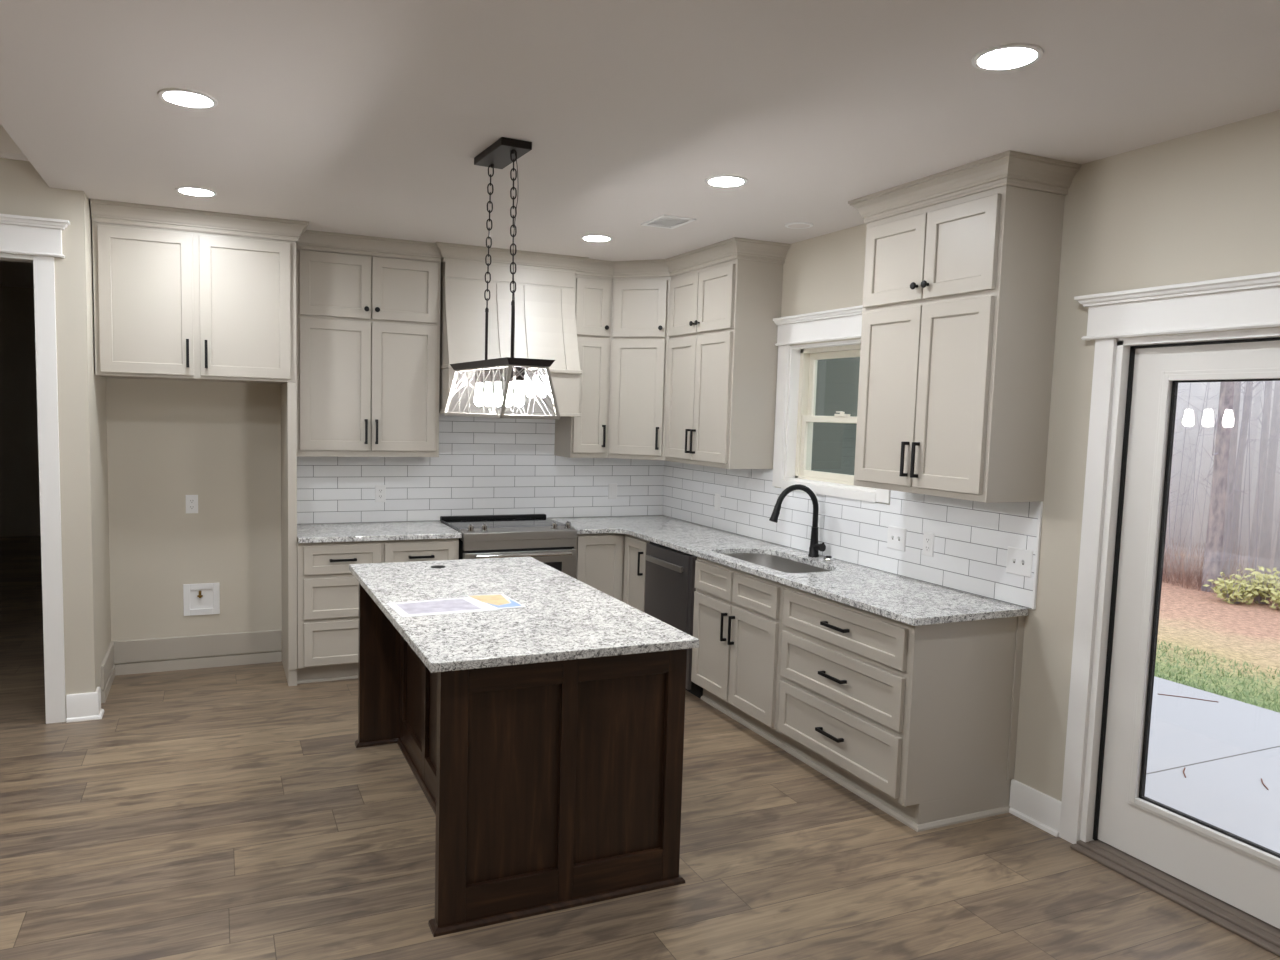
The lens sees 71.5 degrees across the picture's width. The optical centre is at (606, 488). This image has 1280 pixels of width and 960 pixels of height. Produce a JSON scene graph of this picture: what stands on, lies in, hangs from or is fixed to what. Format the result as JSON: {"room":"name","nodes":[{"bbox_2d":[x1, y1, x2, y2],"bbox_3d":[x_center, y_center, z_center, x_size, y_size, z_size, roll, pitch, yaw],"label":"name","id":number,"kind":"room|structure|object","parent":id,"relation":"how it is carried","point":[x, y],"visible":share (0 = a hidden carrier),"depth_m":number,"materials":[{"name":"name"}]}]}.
{"room":"kitchen","nodes":[
{"label":"kitchen","id":0,"kind":"room"},
{"bbox_2d":[0,124,33,287],"bbox_3d":[-4.855,-1.763,3.326,4.670,0.076,15.240,-1,5,-24],"label":"ceiling","id":1,"kind":"structure","parent":0,"point":[12,274],"depth_m":9.54,"materials":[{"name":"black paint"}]},
{"bbox_2d":[0,286,40,536],"bbox_3d":[-6.610,-0.588,7.572,4.859,3.086,6.604,-1,5,-24],"label":"wall","id":2,"kind":"structure","parent":0,"point":[19,461],"depth_m":10.77,"materials":[{"name":"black paint"}]},
{"bbox_2d":[0,158,110,718],"bbox_3d":[-5.072,-0.281,4.039,4.821,3.010,0.823,-1,5,-24],"label":"wall","id":3,"kind":"structure","parent":0,"point":[82,416],"depth_m":4.63,"materials":[{"name":"beige paint"}]},
{"bbox_2d":[0,125,28,160],"bbox_3d":[-4.903,-1.670,3.467,4.644,0.133,0.107,-1,5,-24],"label":"crown molding","id":4,"kind":"structure","parent":3,"relation":"attached to","point":[9,149],"depth_m":4.35,"materials":[{"name":"white paint"}]},
{"bbox_2d":[0,214,69,723],"bbox_3d":[-3.336,-0.057,4.405,1.227,2.596,0.180,-1,5,-24],"label":"trim","id":5,"kind":"structure","parent":3,"relation":"attached to","point":[33,238],"depth_m":4.54,"materials":[{"name":"white paint"}]},
{"bbox_2d":[66,687,103,722],"bbox_3d":[-2.799,1.158,4.768,0.163,0.142,0.127,-1,5,-24],"label":"baseboard","id":6,"kind":"structure","parent":3,"relation":"attached to","point":[81,706],"depth_m":4.72,"materials":[{"name":"white paint"}]},
{"bbox_2d":[106,378,662,663],"bbox_3d":[-1.373,-0.202,6.215,3.929,2.835,0.152,-1,5,-24],"label":"wall","id":7,"kind":"structure","parent":0,"point":[168,441],"depth_m":5.61,"materials":[{"name":"beige paint"}]},
{"bbox_2d":[100,629,281,702],"bbox_3d":[-2.501,1.073,5.444,0.991,0.213,0.572,-1,5,-24],"label":"baseboard","id":8,"kind":"structure","parent":7,"relation":"attached to","point":[122,651],"depth_m":5.66,"materials":[{"name":"beige paint"}]},
{"bbox_2d":[186,495,197,512],"bbox_3d":[-2.619,0.099,5.606,0.071,0.117,0.008,-1,5,-24],"label":"outlet","id":9,"kind":"object","parent":7,"relation":"attached to","point":[191,500],"visible":1,"depth_m":5.61,"materials":[{"name":"white plastic"}]},
{"bbox_2d":[90,199,308,383],"bbox_3d":[-2.367,-1.105,5.246,1.102,0.924,0.648,-1,5,-24],"label":"upper cabinet","id":10,"kind":"object","parent":7,"relation":"attached to","point":[180,293],"visible":0.98,"depth_m":4.97,"materials":[{"name":"beige paint"}]},
{"bbox_2d":[183,583,219,615],"bbox_3d":[-2.586,0.709,5.670,0.211,0.203,0.028,-1,5,-24],"label":"water supply box","id":11,"kind":"object","parent":7,"relation":"attached to","point":[203,598],"visible":1,"depth_m":5.68,"materials":[{"name":"white plastic"}]},
{"bbox_2d":[296,230,440,456],"bbox_3d":[-1.563,-0.900,5.761,0.911,1.376,0.395,-1,5,-24],"label":"upper cabinet","id":12,"kind":"object","parent":7,"relation":"attached to","point":[368,307],"visible":0.91,"depth_m":5.62,"materials":[{"name":"beige paint"}]},
{"bbox_2d":[297,413,663,523],"bbox_3d":[-0.810,-0.168,6.377,2.768,0.787,0.010,-1,5,-24],"label":"backsplash","id":13,"kind":"structure","parent":7,"relation":"attached to","point":[483,466],"depth_m":6.33,"materials":[{"name":"white tile"}]},
{"bbox_2d":[375,485,385,501],"bbox_3d":[-1.544,0.036,6.064,0.071,0.117,0.008,-1,5,-24],"label":"outlet","id":14,"kind":"object","parent":13,"relation":"attached to","point":[380,490],"visible":1,"depth_m":6.06,"materials":[{"name":"white plastic"}]},
{"bbox_2d":[435,242,588,417],"bbox_3d":[-0.686,-1.042,6.059,1.047,1.097,0.532,-1,5,-24],"label":"range hood","id":15,"kind":"object","parent":7,"relation":"attached to","point":[545,315],"visible":0.7,"depth_m":5.90,"materials":[{"name":"beige paint"}]},
{"bbox_2d":[554,259,613,457],"bbox_3d":[-0.158,-0.915,6.380,0.291,1.376,0.395,-1,5,-24],"label":"upper cabinet","id":16,"kind":"object","parent":7,"relation":"attached to","point":[585,436],"visible":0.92,"depth_m":6.25,"materials":[{"name":"beige paint"}]},
{"bbox_2d":[608,259,671,460],"bbox_3d":[0.303,-0.907,6.434,0.648,1.376,0.648,-1,5,-24],"label":"upper cabinet","id":17,"kind":"object","parent":7,"relation":"attached to","point":[640,288],"visible":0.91,"depth_m":6.23,"materials":[{"name":"beige paint"}]},
{"bbox_2d":[0,0,1279,260],"bbox_3d":[0.460,-1.381,2.170,4.117,0.305,8.788,-1,5,-24],"label":"ceiling","id":18,"kind":"structure","parent":0,"point":[372,118],"depth_m":2.98,"materials":[{"name":"white paint"}]},
{"bbox_2d":[158,88,217,108],"bbox_3d":[-1.457,-1.357,3.093,0.190,0.006,0.190,-1,5,-24],"label":"recessed light","id":19,"kind":"object","parent":18,"relation":"in","point":[177,96],"visible":1,"depth_m":3.08,"materials":[{"name":"white plastic"}]},
{"bbox_2d":[175,186,216,196],"bbox_3d":[-2.061,-1.490,4.461,0.190,0.006,0.190,-1,5,-24],"label":"recessed light","id":20,"kind":"object","parent":18,"relation":"in","point":[194,191],"visible":1,"depth_m":4.44,"materials":[{"name":"white plastic"}]},
{"bbox_2d":[444,137,559,419],"bbox_3d":[-0.439,-0.836,3.655,0.245,1.082,0.738,-1,5,-27],"label":"pendant light","id":21,"kind":"object","parent":18,"relation":"hanging from","point":[505,151],"visible":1,"depth_m":3.55,"materials":[{"name":"brown metal"}]},
{"bbox_2d":[474,370,482,405],"bbox_3d":[-0.561,-0.443,3.907,0.040,0.160,0.040,-1,5,-24],"label":"bulb","id":22,"kind":"object","parent":21,"relation":"attached to","point":[477,399],"depth_m":3.89,"materials":[{"name":"white glass"}]},
{"bbox_2d":[483,369,492,405],"bbox_3d":[-0.506,-0.432,3.799,0.040,0.160,0.040,-1,5,-24],"label":"bulb","id":23,"kind":"object","parent":21,"relation":"attached to","point":[489,378],"depth_m":3.79,"materials":[{"name":"white glass"}]},
{"bbox_2d":[493,368,502,406],"bbox_3d":[-0.451,-0.421,3.691,0.040,0.160,0.040,-1,5,-24],"label":"bulb","id":24,"kind":"object","parent":21,"relation":"attached to","point":[498,391],"depth_m":3.68,"materials":[{"name":"white glass"}]},
{"bbox_2d":[504,367,512,406],"bbox_3d":[-0.395,-0.410,3.582,0.040,0.160,0.040,-1,5,-24],"label":"bulb","id":25,"kind":"object","parent":21,"relation":"attached to","point":[509,402],"depth_m":3.57,"materials":[{"name":"white glass"}]},
{"bbox_2d":[514,367,524,406],"bbox_3d":[-0.340,-0.399,3.474,0.040,0.160,0.040,-1,5,-24],"label":"bulb","id":26,"kind":"object","parent":21,"relation":"attached to","point":[519,394],"depth_m":3.46,"materials":[{"name":"white glass"}]},
{"bbox_2d":[581,235,611,241],"bbox_3d":[-0.060,-1.514,5.373,0.190,0.006,0.190,-1,5,-24],"label":"recessed light","id":27,"kind":"object","parent":18,"relation":"in","point":[598,238],"visible":1,"depth_m":5.36,"materials":[{"name":"white plastic"}]},
{"bbox_2d":[641,215,695,228],"bbox_3d":[0.338,-1.459,4.863,0.198,0.008,0.274,-1,5,-24],"label":"ceiling vent","id":28,"kind":"object","parent":18,"relation":"in","point":[664,221],"visible":1,"depth_m":4.85,"materials":[{"name":"white plastic"}]},
{"bbox_2d":[705,175,747,186],"bbox_3d":[0.538,-1.379,3.989,0.190,0.006,0.190,-1,5,-24],"label":"recessed light","id":29,"kind":"object","parent":18,"relation":"in","point":[721,180],"visible":1,"depth_m":3.97,"materials":[{"name":"white plastic"}]},
{"bbox_2d":[785,222,812,228],"bbox_3d":[1.054,-1.439,4.863,0.152,0.008,0.152,-1,5,-24],"label":"smoke detector","id":30,"kind":"object","parent":18,"relation":"attached to","point":[794,225],"visible":1,"depth_m":4.85,"materials":[{"name":"white plastic"}]},
{"bbox_2d":[971,43,1043,70],"bbox_3d":[1.153,-1.240,2.557,0.190,0.006,0.190,-1,5,-24],"label":"recessed light","id":31,"kind":"object","parent":18,"relation":"in","point":[1015,55],"visible":1,"depth_m":2.54,"materials":[{"name":"white plastic"}]},
{"bbox_2d":[0,536,1279,959],"bbox_3d":[-3.125,1.291,4.389,8.636,0.076,15.240,-1,5,-24],"label":"floor","id":32,"kind":"structure","parent":0,"point":[236,812],"depth_m":3.41,"materials":[{"name":"wood"}]},
{"bbox_2d":[281,382,296,685],"bbox_3d":[-1.995,0.262,5.574,0.050,1.833,0.596,-1,5,-24],"label":"end panel","id":33,"kind":"object","parent":32,"relation":"on","point":[289,389],"visible":1,"depth_m":5.35,"materials":[{"name":"beige paint"}]},
{"bbox_2d":[297,538,458,683],"bbox_3d":[-1.521,0.734,5.793,0.982,0.881,0.663,-1,5,-24],"label":"base cabinet","id":34,"kind":"object","parent":32,"relation":"on","point":[327,591],"visible":0.51,"depth_m":5.42,"materials":[{"name":"beige paint"}]},
{"bbox_2d":[297,521,461,542],"bbox_3d":[-1.504,0.278,5.759,0.991,0.032,0.637,-1,5,-24],"label":"countertop","id":35,"kind":"structure","parent":34,"relation":"on","point":[380,531],"depth_m":5.63,"materials":[{"name":"stone"}]},
{"bbox_2d":[440,514,576,577],"bbox_3d":[-0.681,0.683,6.105,0.777,0.974,0.731,-1,5,-24],"label":"range","id":36,"kind":"object","parent":32,"relation":"on","point":[550,542],"visible":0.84,"depth_m":5.88,"materials":[{"name":"silver metal"}]},
{"bbox_2d":[441,517,564,530],"bbox_3d":[-0.699,0.245,6.134,0.777,0.015,0.536,-1,5,-24],"label":"cooktop","id":37,"kind":"object","parent":36,"relation":"in","point":[457,523],"depth_m":6.14,"materials":[{"name":"metal"}]},
{"bbox_2d":[355,583,686,936],"bbox_3d":[-0.482,0.930,3.835,0.927,0.883,1.782,-1,5,-24],"label":"kitchen island","id":38,"kind":"object","parent":32,"relation":"on","point":[553,786],"visible":0.64,"depth_m":3.06,"materials":[{"name":"brown wood"}]},
{"bbox_2d":[349,557,698,672],"bbox_3d":[-0.481,0.473,3.804,0.958,0.032,1.854,-1,5,-24],"label":"island countertop","id":39,"kind":"structure","parent":38,"relation":"on","point":[563,617],"depth_m":3.38,"materials":[{"name":"stone"}]},
{"bbox_2d":[431,565,445,567],"bbox_3d":[-0.842,0.391,4.442,0.073,0.003,0.073,-1,5,-24],"label":"outlet","id":40,"kind":"object","parent":39,"relation":"on","point":[434,566],"visible":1,"depth_m":4.43,"materials":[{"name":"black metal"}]},
{"bbox_2d":[387,594,525,616],"bbox_3d":[-0.612,0.470,3.595,0.516,0.003,0.305,-1,5,-24],"label":"brochure","id":41,"kind":"object","parent":39,"relation":"on","point":[471,603],"visible":1,"depth_m":3.58,"materials":[{"name":"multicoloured paper"}]},
{"bbox_2d":[396,599,480,613],"bbox_3d":[-0.673,0.472,3.554,0.292,0.001,0.207,-1,6,-27],"label":"picture","id":42,"kind":"object","parent":41,"relation":"on","point":[438,606],"depth_m":3.55},
{"bbox_2d":[470,595,509,604],"bbox_3d":[-0.479,0.464,3.692,0.140,0.001,0.213,-1,5,-24],"label":"print","id":43,"kind":"object","parent":41,"relation":"on","point":[474,599],"depth_m":3.69},
{"bbox_2d":[574,533,649,611],"bbox_3d":[0.178,0.732,6.362,0.987,0.881,0.992,-1,5,-24],"label":"base cabinet","id":44,"kind":"object","parent":32,"relation":"on","point":[613,564],"visible":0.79,"depth_m":6.09,"materials":[{"name":"beige paint"}]},
{"bbox_2d":[549,516,1027,625],"bbox_3d":[0.681,0.385,5.198,0.980,0.032,3.436,-1,5,-24],"label":"countertop","id":45,"kind":"structure","parent":44,"relation":"on","point":[905,600],"depth_m":4.46,"materials":[{"name":"stone"}]},
{"bbox_2d":[724,553,829,572],"bbox_3d":[0.939,0.536,4.983,0.422,0.216,0.833,-1,5,-24],"label":"sink","id":46,"kind":"object","parent":45,"relation":"in","point":[777,563],"visible":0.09,"depth_m":5.29,"materials":[{"name":"silver metal"}]},
{"bbox_2d":[769,484,825,556],"bbox_3d":[1.078,0.187,5.005,0.340,0.418,0.112,-1,5,-24],"label":"faucet","id":47,"kind":"object","parent":45,"relation":"on","point":[814,548],"visible":1,"depth_m":5.04,"materials":[{"name":"black metal"}]},
{"bbox_2d":[824,556,832,560],"bbox_3d":[1.248,0.391,4.988,0.053,0.024,0.053,-1,5,-24],"label":"switch","id":48,"kind":"object","parent":45,"relation":"on","point":[827,558],"visible":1,"depth_m":4.97,"materials":[{"name":"silver metal"}]},
{"bbox_2d":[644,542,702,698],"bbox_3d":[0.639,0.805,5.685,0.643,0.876,0.610,-1,5,-24],"label":"dishwasher","id":49,"kind":"object","parent":32,"relation":"on","point":[670,588],"visible":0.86,"depth_m":5.48,"materials":[{"name":"black metal"}]},
{"bbox_2d":[691,557,788,750],"bbox_3d":[0.954,0.869,5.006,0.662,0.881,0.883,-1,5,-24],"label":"base cabinet","id":50,"kind":"object","parent":32,"relation":"on","point":[738,616],"visible":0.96,"depth_m":4.82,"materials":[{"name":"beige paint"}]},
{"bbox_2d":[777,585,1024,831],"bbox_3d":[1.320,0.950,4.177,0.663,0.881,0.935,-1,5,-24],"label":"base cabinet","id":51,"kind":"object","parent":32,"relation":"on","point":[919,723],"visible":0.94,"depth_m":3.83,"materials":[{"name":"beige paint"}]},
{"bbox_2d":[666,110,1279,800],"bbox_3d":[2.232,0.163,3.103,0.152,2.835,8.788,-1,5,-24],"label":"wall","id":52,"kind":"structure","parent":0,"point":[1203,205],"depth_m":3.58,"materials":[{"name":"beige paint"}]},
{"bbox_2d":[664,237,790,468],"bbox_3d":[0.734,-0.841,5.798,0.396,1.376,0.922,-1,5,-24],"label":"upper cabinet","id":53,"kind":"object","parent":52,"relation":"attached to","point":[725,299],"visible":1,"depth_m":5.51,"materials":[{"name":"beige paint"}]},
{"bbox_2d":[772,305,890,503],"bbox_3d":[1.312,-0.479,5.034,0.165,1.041,1.126,-1,5,-24],"label":"trim","id":54,"kind":"structure","parent":52,"relation":"attached to","point":[831,327],"depth_m":5.35,"materials":[{"name":"white paint"}]},
{"bbox_2d":[795,344,869,487],"bbox_3d":[1.385,-0.422,5.106,0.096,0.787,0.823,-1,5,-24],"label":"window","id":55,"kind":"structure","parent":52,"relation":"in","point":[809,358],"depth_m":5.41,"materials":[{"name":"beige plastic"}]},
{"bbox_2d":[663,461,1042,609],"bbox_3d":[1.145,0.131,5.363,0.012,0.472,3.464,-1,5,-24],"label":"backsplash","id":56,"kind":"structure","parent":52,"relation":"attached to","point":[972,539],"depth_m":4.65,"materials":[{"name":"white tile"}]},
{"bbox_2d":[714,493,720,510],"bbox_3d":[0.773,0.096,6.191,0.007,0.117,0.071,-1,5,-24],"label":"outlet","id":57,"kind":"object","parent":56,"relation":"attached to","point":[717,496],"visible":1,"depth_m":6.18,"materials":[{"name":"white plastic"}]},
{"bbox_2d":[887,525,905,551],"bbox_3d":[1.485,0.257,4.564,0.018,0.117,0.132,-1,5,-24],"label":"light switch","id":58,"kind":"object","parent":56,"relation":"attached to","point":[896,539],"visible":1,"depth_m":4.56,"materials":[{"name":"white plastic"}]},
{"bbox_2d":[922,532,934,556],"bbox_3d":[1.580,0.274,4.362,0.008,0.117,0.071,-1,5,-24],"label":"outlet","id":59,"kind":"object","parent":56,"relation":"attached to","point":[928,538],"visible":1,"depth_m":4.36,"materials":[{"name":"white plastic"}]},
{"bbox_2d":[1006,546,1032,577],"bbox_3d":[1.793,0.320,3.867,0.018,0.117,0.132,-1,5,-24],"label":"light switch","id":60,"kind":"object","parent":56,"relation":"attached to","point":[1019,561],"visible":1,"depth_m":3.87,"materials":[{"name":"white plastic"}]},
{"bbox_2d":[848,150,1080,502],"bbox_3d":[1.526,-0.665,4.004,0.396,1.376,0.960,-1,5,-24],"label":"upper cabinet","id":61,"kind":"object","parent":52,"relation":"attached to","point":[961,273],"visible":1,"depth_m":3.73,"materials":[{"name":"beige paint"}]},
{"bbox_2d":[1009,779,1060,836],"bbox_3d":[1.835,1.367,3.807,0.030,0.142,0.256,-1,5,-24],"label":"baseboard","id":62,"kind":"structure","parent":52,"relation":"attached to","point":[1043,811],"depth_m":3.80,"materials":[{"name":"white paint"}]},
{"bbox_2d":[1059,272,1279,843],"bbox_3d":[2.129,0.395,3.075,0.064,2.220,1.285,-1,5,-24],"label":"trim","id":63,"kind":"structure","parent":52,"relation":"attached to","point":[1259,307],"depth_m":3.49,"materials":[{"name":"white paint"}]},
{"bbox_2d":[1070,327,1279,956],"bbox_3d":[2.215,0.480,3.121,0.252,2.048,0.975,-1,5,-24],"label":"door","id":64,"kind":"structure","parent":52,"relation":"in","point":[1230,880],"depth_m":3.40,"materials":[{"name":"white paint"}]},
{"label":"outside","id":65,"kind":"structure","parent":0,"visible":0},
{"bbox_3d":[-5.555,-0.360,24.759,3.066,0.058,38.862,-1,5,-24],"label":"ground","id":66,"kind":"structure","parent":65,"visible":0},
{"bbox_2d":[811,357,859,474],"bbox_3d":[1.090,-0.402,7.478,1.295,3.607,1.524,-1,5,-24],"label":"window pane","id":67,"kind":"object","parent":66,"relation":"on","point":[837,386],"depth_m":6.93,"materials":[{"name":"grey"}]},
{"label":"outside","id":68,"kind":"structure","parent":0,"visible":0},
{"bbox_2d":[1155,468,1279,711],"bbox_3d":[16.253,0.441,22.340,34.882,0.061,60.960,-1,5,-24],"label":"ground","id":69,"kind":"structure","parent":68,"point":[1191,618],"depth_m":8.66,"materials":[{"name":"beige soil"}]},
{"bbox_2d":[1173,389,1200,441],"bbox_3d":[9.349,-4.334,14.359,0.851,10.452,0.774,-1,5,-24],"label":"pine tree","id":70,"kind":"object","parent":69,"relation":"on","point":[1178,389],"visible":0.08,"depth_m":14.47,"materials":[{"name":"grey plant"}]},
{"bbox_2d":[1154,640,1279,712],"bbox_3d":[4.704,1.411,6.742,1.189,0.043,5.625,-1,5,-24],"label":"grass","id":71,"kind":"structure","parent":69,"relation":"on","point":[1162,676],"depth_m":6.66,"materials":[{"name":"green plant"}]},
{"bbox_2d":[1201,382,1234,592],"bbox_3d":[7.210,-4.113,9.818,0.862,10.670,0.897,2,5,7],"label":"pine tree","id":72,"kind":"object","parent":69,"relation":"on","point":[1212,563],"visible":0.25,"depth_m":10.16,"materials":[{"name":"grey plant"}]},
{"bbox_2d":[1162,539,1279,604],"bbox_3d":[7.404,0.938,10.521,1.478,0.499,4.046,-1,5,-24],"label":"brush","id":73,"kind":"object","parent":69,"relation":"on","point":[1180,567],"visible":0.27,"depth_m":10.77,"materials":[{"name":"beige plant"}]},
{"bbox_2d":[1165,381,1279,579],"bbox_3d":[8.059,-1.313,11.632,3.454,4.827,9.183,0,5,-21],"label":"saplings","id":74,"kind":"object","parent":69,"relation":"on","point":[1228,532],"visible":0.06,"depth_m":10.95,"materials":[{"name":"grey"}]},
{"bbox_2d":[1203,382,1248,581],"bbox_3d":[7.717,-4.145,10.362,0.872,10.669,0.826,3,5,21],"label":"pine tree","id":75,"kind":"object","parent":69,"relation":"on","point":[1235,417],"visible":0.16,"depth_m":10.72,"materials":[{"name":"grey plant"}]},
{"bbox_2d":[1203,572,1265,604],"bbox_3d":[6.787,1.121,9.601,0.492,0.384,0.479,2,5,2],"label":"shrub","id":76,"kind":"object","parent":69,"relation":"on","point":[1233,593],"visible":0.99,"depth_m":9.59,"materials":[{"name":"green plant"}]},
{"bbox_2d":[1228,381,1260,578],"bbox_3d":[8.085,-4.158,10.620,0.730,10.669,0.819,4,5,22],"label":"pine tree","id":77,"kind":"object","parent":69,"relation":"on","point":[1236,527],"visible":0.15,"depth_m":10.97,"materials":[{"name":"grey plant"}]},
{"bbox_2d":[1235,566,1279,603],"bbox_3d":[7.113,1.054,9.619,0.507,0.465,0.547,3,5,15],"label":"shrub","id":78,"kind":"object","parent":69,"relation":"on","point":[1263,580],"visible":0.84,"depth_m":9.57,"materials":[{"name":"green plant"}]},
{"bbox_2d":[1237,381,1278,556],"bbox_3d":[9.679,-4.058,12.702,0.873,10.200,1.037,1,5,-11],"label":"pine tree","id":79,"kind":"object","parent":69,"relation":"on","point":[1257,402],"visible":0.27,"depth_m":13.08,"materials":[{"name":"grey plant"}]},
{"bbox_2d":[1246,381,1279,578],"bbox_3d":[8.323,-4.157,10.696,0.725,10.669,0.882,2,5,-1],"label":"pine tree","id":80,"kind":"object","parent":69,"relation":"on","point":[1267,405],"visible":0.38,"depth_m":11.08,"materials":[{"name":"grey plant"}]},
{"bbox_2d":[1257,381,1279,574],"bbox_3d":[8.493,-4.170,10.889,0.865,10.670,0.799,2,5,6],"label":"pine tree","id":81,"kind":"object","parent":69,"relation":"on","point":[1264,556],"visible":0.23,"depth_m":11.20,"materials":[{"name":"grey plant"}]},
{"bbox_2d":[1264,580,1279,608],"bbox_3d":[7.165,1.151,9.230,0.513,0.339,0.496,4,5,22],"label":"shrub","id":82,"kind":"object","parent":69,"relation":"on","point":[1275,591],"visible":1,"depth_m":9.34,"materials":[{"name":"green plant"}]},
{"bbox_2d":[1272,518,1279,578],"bbox_3d":[8.659,-4.168,10.924,0.798,10.669,0.857,2,5,1],"label":"pine tree","id":83,"kind":"object","parent":69,"relation":"on","point":[1277,552],"visible":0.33,"depth_m":11.23,"materials":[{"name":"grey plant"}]},
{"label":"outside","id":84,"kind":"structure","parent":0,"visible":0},
{"bbox_2d":[1145,676,1279,852],"bbox_3d":[3.795,1.728,3.584,3.066,0.127,7.620,-1,5,-24],"label":"patio","id":85,"kind":"structure","parent":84,"point":[1229,794],"depth_m":5.00,"materials":[{"name":"grey concrete"}]},
{"bbox_2d":[1159,694,1217,701],"bbox_3d":[4.019,1.448,6.139,0.356,0.007,0.013,4,5,24],"label":"twig","id":86,"kind":"object","parent":85,"relation":"on","point":[1159,694],"visible":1,"depth_m":6.14,"materials":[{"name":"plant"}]},
{"bbox_2d":[1146,746,1279,774],"bbox_3d":[3.212,1.534,4.913,3.023,0.001,0.010,-1,5,-24],"label":"joint","id":87,"kind":"object","parent":85,"relation":"on","point":[1276,746],"visible":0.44,"depth_m":5.00,"materials":[{"name":"grey concrete"}]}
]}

